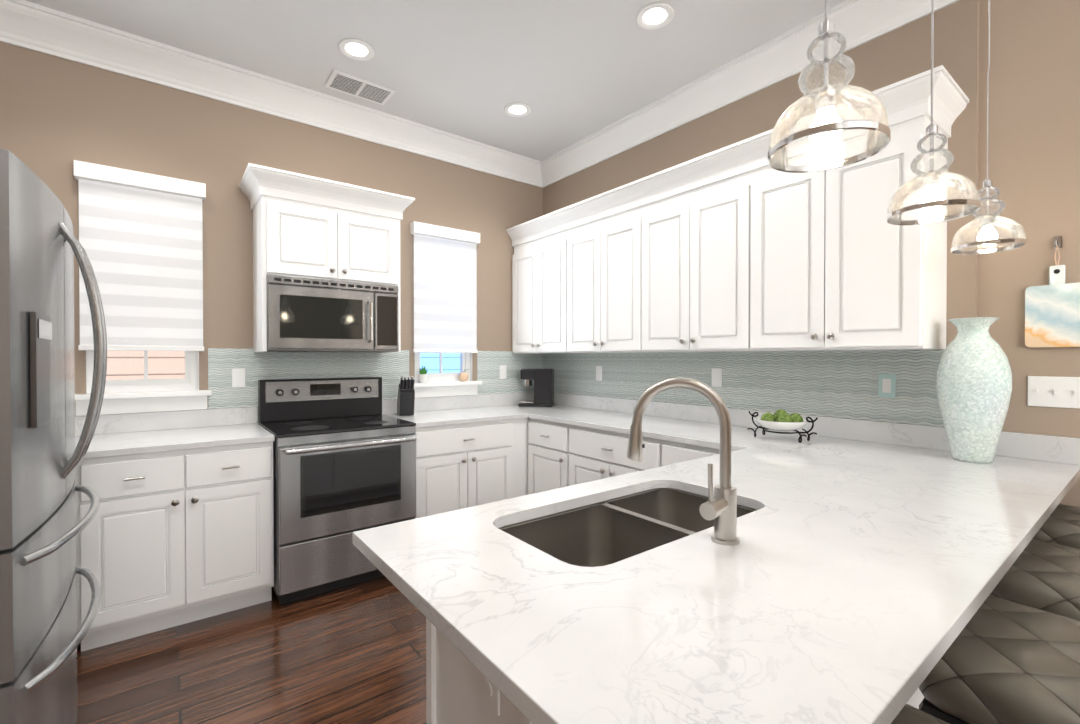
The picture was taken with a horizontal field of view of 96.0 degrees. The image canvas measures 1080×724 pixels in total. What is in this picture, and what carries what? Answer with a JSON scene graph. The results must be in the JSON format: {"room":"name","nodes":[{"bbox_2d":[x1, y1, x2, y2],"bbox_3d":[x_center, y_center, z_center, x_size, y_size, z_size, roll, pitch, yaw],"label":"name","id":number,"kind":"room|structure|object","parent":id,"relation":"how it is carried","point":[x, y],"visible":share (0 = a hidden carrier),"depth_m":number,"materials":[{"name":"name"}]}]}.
{"room":"kitchen","nodes":[
{"label":"kitchen","id":0,"kind":"room"},
{"bbox_2d":[77,576,425,723],"bbox_3d":[0.748,1.346,0.287,4.190,0.050,7.740,0,1,-38],"label":"floor","id":1,"kind":"structure","parent":0,"point":[353,653],"depth_m":2.08,"materials":[{"name":"brown wood"}]},
{"bbox_2d":[0,149,106,723],"bbox_3d":[-1.698,0.425,1.178,0.971,1.775,0.910,0,1,-38],"label":"refrigerator","id":2,"kind":"object","parent":1,"relation":"on","point":[41,636],"visible":1,"depth_m":1.18,"materials":[{"name":"silver metal"}]},
{"bbox_2d":[75,463,82,651],"bbox_3d":[-2.548,0.864,2.083,0.885,0.884,0.620,0,1,-38],"label":"base cabinet","id":3,"kind":"object","parent":1,"relation":"on","point":[79,538],"depth_m":2.12,"materials":[{"name":"white wood"}]},
{"bbox_2d":[79,445,273,650],"bbox_3d":[-1.906,0.859,2.578,0.785,0.884,0.620,0,1,-38],"label":"base cabinet","id":4,"kind":"object","parent":1,"relation":"on","point":[185,536],"depth_m":2.32,"materials":[{"name":"white wood"}]},
{"bbox_2d":[75,425,250,460],"bbox_3d":[-2.249,0.405,2.301,1.665,0.030,0.633,0,1,-38],"label":"countertop","id":5,"kind":"structure","parent":4,"relation":"on","point":[207,436],"depth_m":2.42,"materials":[{"name":"white stone"}]},
{"bbox_2d":[239,405,1079,723],"bbox_3d":[0.103,0.404,2.425,2.428,0.030,3.308,0,1,-38],"label":"countertop","id":6,"kind":"structure","parent":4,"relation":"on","point":[860,564],"depth_m":0.93,"materials":[{"name":"white stone"}]},
{"bbox_2d":[397,376,414,415],"bbox_3d":[-0.953,0.238,3.461,0.100,0.279,0.212,0,1,-24],"label":"knife block","id":7,"kind":"object","parent":6,"relation":"on","point":[406,398],"visible":1,"depth_m":3.41,"materials":[{"name":"black plastic"}]},
{"bbox_2d":[519,369,553,406],"bbox_3d":[-0.028,0.215,4.125,0.280,0.315,0.194,0,1,7],"label":"coffee maker","id":8,"kind":"object","parent":6,"relation":"on","point":[543,379],"visible":1,"depth_m":4.03,"materials":[{"name":"black plastic"}]},
{"bbox_2d":[495,485,758,568],"bbox_3d":[0.256,0.528,1.296,0.760,0.223,0.420,0,1,-38],"label":"sink","id":9,"kind":"object","parent":6,"relation":"in","point":[588,533],"depth_m":1.42,"materials":[{"name":"grey metal"}]},
{"bbox_2d":[623,377,746,544],"bbox_3d":[0.329,0.217,1.121,0.155,0.366,0.220,0,1,-38],"label":"faucet","id":10,"kind":"object","parent":6,"relation":"on","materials":[{"name":"silver metal"}]},
{"bbox_2d":[747,409,817,442],"bbox_3d":[1.201,0.308,2.419,0.246,0.150,0.344,0,1,-38],"label":"fruit bowl","id":11,"kind":"object","parent":6,"relation":"on","point":[781,420],"visible":1,"depth_m":2.35,"materials":[{"name":"white ceramic"}]},
{"bbox_2d":[936,317,1011,462],"bbox_3d":[1.723,0.109,1.936,0.228,0.564,0.228,0,1,-38],"label":"vase","id":12,"kind":"object","parent":6,"relation":"on","point":[974,381],"visible":1,"depth_m":1.87,"materials":[{"name":"ceramic"}]},
{"bbox_2d":[258,377,415,603],"bbox_3d":[-1.245,0.705,3.000,0.766,1.185,0.737,0,1,-38],"label":"range","id":13,"kind":"object","parent":1,"relation":"on","point":[344,459],"visible":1,"depth_m":2.76,"materials":[{"name":"silver metal"}]},
{"bbox_2d":[426,621,526,723],"bbox_3d":[0.191,0.992,1.322,0.855,0.640,0.425,0,1,-38],"label":"base cabinet","id":14,"kind":"object","parent":1,"relation":"on","point":[452,687],"depth_m":1.15,"materials":[{"name":"white wood"}]},
{"bbox_2d":[479,671,499,715],"bbox_3d":[-0.108,0.659,1.016,0.008,0.120,0.080,0,1,-38],"label":"wall outlet","id":15,"kind":"object","parent":14,"relation":"attached to","point":[489,693],"depth_m":1.01,"materials":[{"name":"white plastic"}]},
{"bbox_2d":[891,704,948,723],"bbox_3d":[0.509,0.798,0.487,0.410,1.039,0.423,0,1,-38],"label":"bar stool","id":16,"kind":"object","parent":1,"relation":"on","point":[908,714],"visible":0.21,"depth_m":0.69,"materials":[{"name":"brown leather"}]},
{"bbox_2d":[918,595,1079,723],"bbox_3d":[0.936,0.796,0.817,0.410,1.039,0.423,0,1,-38],"label":"bar stool","id":17,"kind":"object","parent":1,"relation":"on","point":[1002,661],"visible":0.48,"depth_m":0.82,"materials":[{"name":"grey leather"}]},
{"bbox_2d":[990,539,1079,620],"bbox_3d":[1.356,0.793,1.140,0.410,1.039,0.423,0,1,-38],"label":"bar stool","id":18,"kind":"object","parent":1,"relation":"on","point":[1042,575],"visible":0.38,"depth_m":1.14,"materials":[{"name":"grey leather"}]},
{"bbox_2d":[1033,504,1079,548],"bbox_3d":[1.784,0.790,1.470,0.410,1.039,0.423,0,1,-38],"label":"bar stool","id":19,"kind":"object","parent":1,"relation":"on","point":[1061,525],"visible":0.21,"depth_m":1.48,"materials":[{"name":"grey leather"}]},
{"bbox_2d":[0,42,542,415],"bbox_3d":[-1.577,-0.230,3.292,4.190,3.050,0.120,0,1,-38],"label":"wall","id":20,"kind":"structure","parent":0,"point":[58,115],"depth_m":2.95,"materials":[{"name":"beige paint"}]},
{"bbox_2d":[73,160,205,350],"bbox_3d":[-2.189,-0.550,2.691,0.560,0.976,0.071,0,1,-38],"label":"window blind","id":21,"kind":"object","parent":20,"relation":"attached to","point":[119,176],"visible":0.94,"depth_m":2.66,"materials":[{"name":"white fabric"}]},
{"bbox_2d":[78,179,202,345],"bbox_3d":[-2.192,-0.524,2.695,0.530,0.872,0.003,0,1,-38],"label":"fabric","id":22,"kind":"object","parent":21,"relation":"attached to","point":[143,248],"visible":0.93,"depth_m":2.69,"materials":[{"name":"white fabric"}]},
{"bbox_2d":[86,350,198,393],"bbox_3d":[-2.243,-0.416,2.761,0.492,1.170,0.095,0,1,-38],"label":"window","id":23,"kind":"structure","parent":20,"relation":"in","point":[190,381],"depth_m":2.77,"materials":[{"name":"white"}]},
{"bbox_2d":[75,390,211,415],"bbox_3d":[-2.207,0.225,2.721,0.610,0.114,0.102,0,1,-38],"label":"window sill","id":24,"kind":"structure","parent":20,"relation":"attached to","point":[137,402],"depth_m":2.71,"materials":[{"name":"white wood"}]},
{"bbox_2d":[232,368,244,386],"bbox_3d":[-1.855,0.097,2.992,0.070,0.115,0.008,0,1,-38],"label":"wall outlet","id":25,"kind":"object","parent":20,"relation":"attached to","point":[238,374],"depth_m":2.99,"materials":[{"name":"white plastic"}]},
{"bbox_2d":[0,0,539,186],"bbox_3d":[-1.488,-1.666,3.196,3.690,0.178,0.120,0,1,-38],"label":"crown molding","id":26,"kind":"structure","parent":20,"relation":"attached to","point":[66,36],"depth_m":2.91,"materials":[{"name":"white wood"}]},
{"bbox_2d":[75,393,533,436],"bbox_3d":[-1.533,0.330,3.239,3.946,0.102,0.020,0,1,-38],"label":"backsplash","id":27,"kind":"structure","parent":20,"relation":"attached to","point":[186,419],"depth_m":2.91,"materials":[{"name":"white stone"}]},
{"bbox_2d":[208,348,408,422],"bbox_3d":[-1.485,0.155,3.286,1.255,0.480,0.005,0,1,-38],"label":"backsplash","id":28,"kind":"structure","parent":20,"relation":"attached to","point":[266,365],"depth_m":3.16,"materials":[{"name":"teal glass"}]},
{"bbox_2d":[239,163,414,352],"bbox_3d":[-1.342,-0.576,3.115,0.954,1.025,0.437,0,1,-38],"label":"upper cabinet","id":29,"kind":"object","parent":20,"relation":"attached to","point":[307,226],"visible":0.96,"depth_m":2.93,"materials":[{"name":"white wood"}]},
{"bbox_2d":[267,274,398,351],"bbox_3d":[-1.340,-0.284,3.115,0.762,0.433,0.437,0,1,-38],"label":"microwave","id":30,"kind":"object","parent":29,"relation":"attached to","point":[304,314],"visible":0.96,"depth_m":2.95,"materials":[{"name":"silver metal"}]},
{"bbox_2d":[414,353,471,382],"bbox_3d":[-0.785,-0.426,3.884,0.502,1.170,0.095,0,1,-38],"label":"window","id":31,"kind":"structure","parent":20,"relation":"in","point":[464,363],"depth_m":3.90,"materials":[{"name":"white"}]},
{"bbox_2d":[410,221,479,352],"bbox_3d":[-0.732,-0.560,3.814,0.570,0.976,0.071,0,1,-38],"label":"window blind","id":32,"kind":"object","parent":20,"relation":"attached to","point":[426,229],"visible":0.9,"depth_m":3.77,"materials":[{"name":"white fabric"}]},
{"bbox_2d":[414,234,476,349],"bbox_3d":[-0.734,-0.534,3.817,0.540,0.872,0.003,0,1,-38],"label":"fabric","id":33,"kind":"object","parent":32,"relation":"attached to","point":[445,293],"visible":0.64,"depth_m":3.81,"materials":[{"name":"white fabric"}]},
{"bbox_2d":[414,381,481,397],"bbox_3d":[-0.749,0.215,3.844,0.620,0.114,0.102,0,1,-38],"label":"window sill","id":34,"kind":"structure","parent":20,"relation":"attached to","point":[442,389],"depth_m":3.83,"materials":[{"name":"white"}]},
{"bbox_2d":[418,365,427,382],"bbox_3d":[-0.894,0.091,3.719,0.072,0.134,0.071,0,1,-38],"label":"potted plant","id":35,"kind":"object","parent":34,"relation":"on","point":[423,374],"visible":1,"depth_m":3.70,"materials":[{"name":"white ceramic"}]},
{"bbox_2d":[459,369,468,380],"bbox_3d":[-0.613,0.108,3.936,0.090,0.096,0.080,0,1,-38],"label":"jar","id":36,"kind":"object","parent":34,"relation":"on","point":[463,376],"visible":0.96,"depth_m":3.90,"materials":[{"name":"beige"}]},
{"bbox_2d":[499,365,505,378],"bbox_3d":[-0.318,0.087,4.176,0.070,0.115,0.008,0,1,-38],"label":"wall outlet","id":37,"kind":"object","parent":20,"relation":"attached to","point":[502,368],"depth_m":4.17,"materials":[{"name":"white plastic"}]},
{"bbox_2d":[477,351,543,394],"bbox_3d":[-0.254,0.088,4.233,0.672,0.363,0.005,0,1,-38],"label":"backsplash","id":38,"kind":"structure","parent":20,"relation":"attached to","point":[488,362],"depth_m":4.19,"materials":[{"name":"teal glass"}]},
{"bbox_2d":[25,0,845,160],"bbox_3d":[0.748,-1.754,0.260,4.190,0.050,7.740,0,1,-38],"label":"ceiling","id":39,"kind":"structure","parent":0,"point":[569,72],"depth_m":2.70,"materials":[{"name":"white paint"}]},
{"bbox_2d":[338,39,374,60],"bbox_3d":[-1.026,-1.744,2.718,0.179,0.010,0.179,0,1,-38],"label":"recessed light","id":40,"kind":"object","parent":39,"relation":"in","point":[355,49],"depth_m":2.72,"materials":[{"name":"white"}]},
{"bbox_2d":[325,69,395,105],"bbox_3d":[-1.147,-1.747,3.105,0.380,0.012,0.220,0,1,-38],"label":"ceiling vent","id":41,"kind":"object","parent":39,"relation":"in","point":[346,83],"visible":1,"depth_m":3.08,"materials":[{"name":"white metal"}]},
{"bbox_2d":[504,103,530,116],"bbox_3d":[-0.156,-1.750,3.376,0.179,0.010,0.179,0,1,-38],"label":"recessed light","id":42,"kind":"object","parent":39,"relation":"in","point":[512,109],"depth_m":3.37,"materials":[{"name":"white"}]},
{"bbox_2d":[636,3,673,29],"bbox_3d":[0.580,-1.742,2.453,0.179,0.010,0.179,0,1,-38],"label":"recessed light","id":43,"kind":"object","parent":39,"relation":"in","point":[653,16],"depth_m":2.45,"materials":[{"name":"white plastic"}]},
{"bbox_2d":[767,0,890,172],"bbox_3d":[0.554,-1.069,0.937,0.205,1.329,0.205,0,1,-38],"label":"pendant light","id":44,"kind":"object","parent":39,"relation":"hanging from","point":[826,128],"visible":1,"depth_m":0.94,"materials":[{"name":"clear glass"}]},
{"bbox_2d":[886,0,980,224],"bbox_3d":[1.092,-1.073,1.351,0.205,1.329,0.205,0,1,-38],"label":"pendant light","id":45,"kind":"object","parent":39,"relation":"hanging from","point":[931,198],"visible":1,"depth_m":1.35,"materials":[{"name":"clear glass"}]},
{"bbox_2d":[951,0,1026,254],"bbox_3d":[1.631,-1.077,1.766,0.205,1.329,0.205,0,1,-38],"label":"pendant light","id":46,"kind":"object","parent":39,"relation":"hanging from","point":[988,233],"visible":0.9,"depth_m":1.77,"materials":[{"name":"clear glass"}]},
{"bbox_2d":[543,0,1079,506],"bbox_3d":[2.361,-0.215,1.515,0.120,3.050,7.740,0,1,-38],"label":"wall","id":47,"kind":"structure","parent":0,"point":[1035,120],"depth_m":2.04,"materials":[{"name":"beige paint"}]},
{"bbox_2d":[510,210,564,353],"bbox_3d":[0.136,-0.607,4.011,0.350,1.070,0.784,0,1,-38],"label":"upper cabinet","id":48,"kind":"object","parent":47,"relation":"attached to","point":[535,243],"depth_m":3.95,"materials":[{"name":"white wood"}]},
{"bbox_2d":[558,185,629,352],"bbox_3d":[0.557,-0.602,3.465,0.350,1.070,0.847,0,1,-38],"label":"upper cabinet","id":49,"kind":"object","parent":47,"relation":"attached to","point":[594,233],"depth_m":3.40,"materials":[{"name":"white wood"}]},
{"bbox_2d":[596,366,601,380],"bbox_3d":[0.468,0.089,3.859,0.008,0.115,0.070,0,1,-38],"label":"wall outlet","id":50,"kind":"object","parent":47,"relation":"attached to","point":[598,368],"depth_m":3.85,"materials":[{"name":"white plastic"}]},
{"bbox_2d":[630,145,733,352],"bbox_3d":[0.997,-0.597,2.894,0.350,1.070,0.847,0,1,-38],"label":"upper cabinet","id":51,"kind":"object","parent":47,"relation":"attached to","point":[682,217],"depth_m":2.81,"materials":[{"name":"white wood"}]},
{"bbox_2d":[712,368,721,386],"bbox_3d":[1.102,0.097,3.035,0.008,0.115,0.070,0,1,-38],"label":"wall outlet","id":52,"kind":"object","parent":47,"relation":"attached to","point":[716,372],"depth_m":3.03,"materials":[{"name":"white plastic"}]},
{"bbox_2d":[544,349,944,426],"bbox_3d":[0.916,0.097,3.290,0.005,0.363,2.930,0,1,-38],"label":"backsplash","id":53,"kind":"structure","parent":47,"relation":"attached to","point":[840,384],"depth_m":2.71,"materials":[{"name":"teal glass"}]},
{"bbox_2d":[540,0,959,187],"bbox_3d":[2.281,-1.650,1.442,0.160,0.178,7.500,0,1,-38],"label":"crown molding","id":54,"kind":"structure","parent":47,"relation":"attached to","point":[860,22],"depth_m":2.85,"materials":[{"name":"white wood"}]},
{"bbox_2d":[554,393,1079,464],"bbox_3d":[1.047,0.331,3.139,0.060,0.102,3.288,0,1,-38],"label":"backsplash","id":55,"kind":"structure","parent":47,"relation":"attached to","point":[1038,447],"depth_m":2.27,"materials":[{"name":"white stone"}]},
{"bbox_2d":[734,73,953,351],"bbox_3d":[1.417,-0.592,2.348,0.350,1.070,0.784,0,1,-38],"label":"upper cabinet","id":56,"kind":"object","parent":47,"relation":"attached to","point":[742,246],"depth_m":2.16,"materials":[{"name":"white wood"}]},
{"bbox_2d":[878,373,895,397],"bbox_3d":[1.655,0.113,2.319,0.007,0.115,0.070,0,1,-38],"label":"wall outlet","id":57,"kind":"object","parent":47,"relation":"attached to","point":[886,382],"depth_m":2.32,"materials":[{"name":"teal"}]},
{"bbox_2d":[1025,236,1079,346],"bbox_3d":[2.019,-0.276,1.899,0.027,0.435,0.175,0,1,-38],"label":"cutting board","id":58,"kind":"object","parent":47,"relation":"hanging from","point":[1052,313],"visible":1,"depth_m":1.90,"materials":[{"name":"plastic"}]},
{"bbox_2d":[1027,376,1079,408],"bbox_3d":[2.021,0.118,1.914,0.013,0.121,0.142,0,1,-38],"label":"switch plate","id":59,"kind":"object","parent":47,"relation":"attached to","point":[1057,392],"visible":1,"depth_m":1.91,"materials":[{"name":"white plastic"}]},
{"label":"outside","id":60,"kind":"structure","parent":0,"visible":0},
{"bbox_2d":[106,351,459,379],"bbox_3d":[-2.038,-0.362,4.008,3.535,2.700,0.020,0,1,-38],"label":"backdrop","id":61,"kind":"structure","parent":60,"point":[171,354],"depth_m":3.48,"materials":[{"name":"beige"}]}
]}

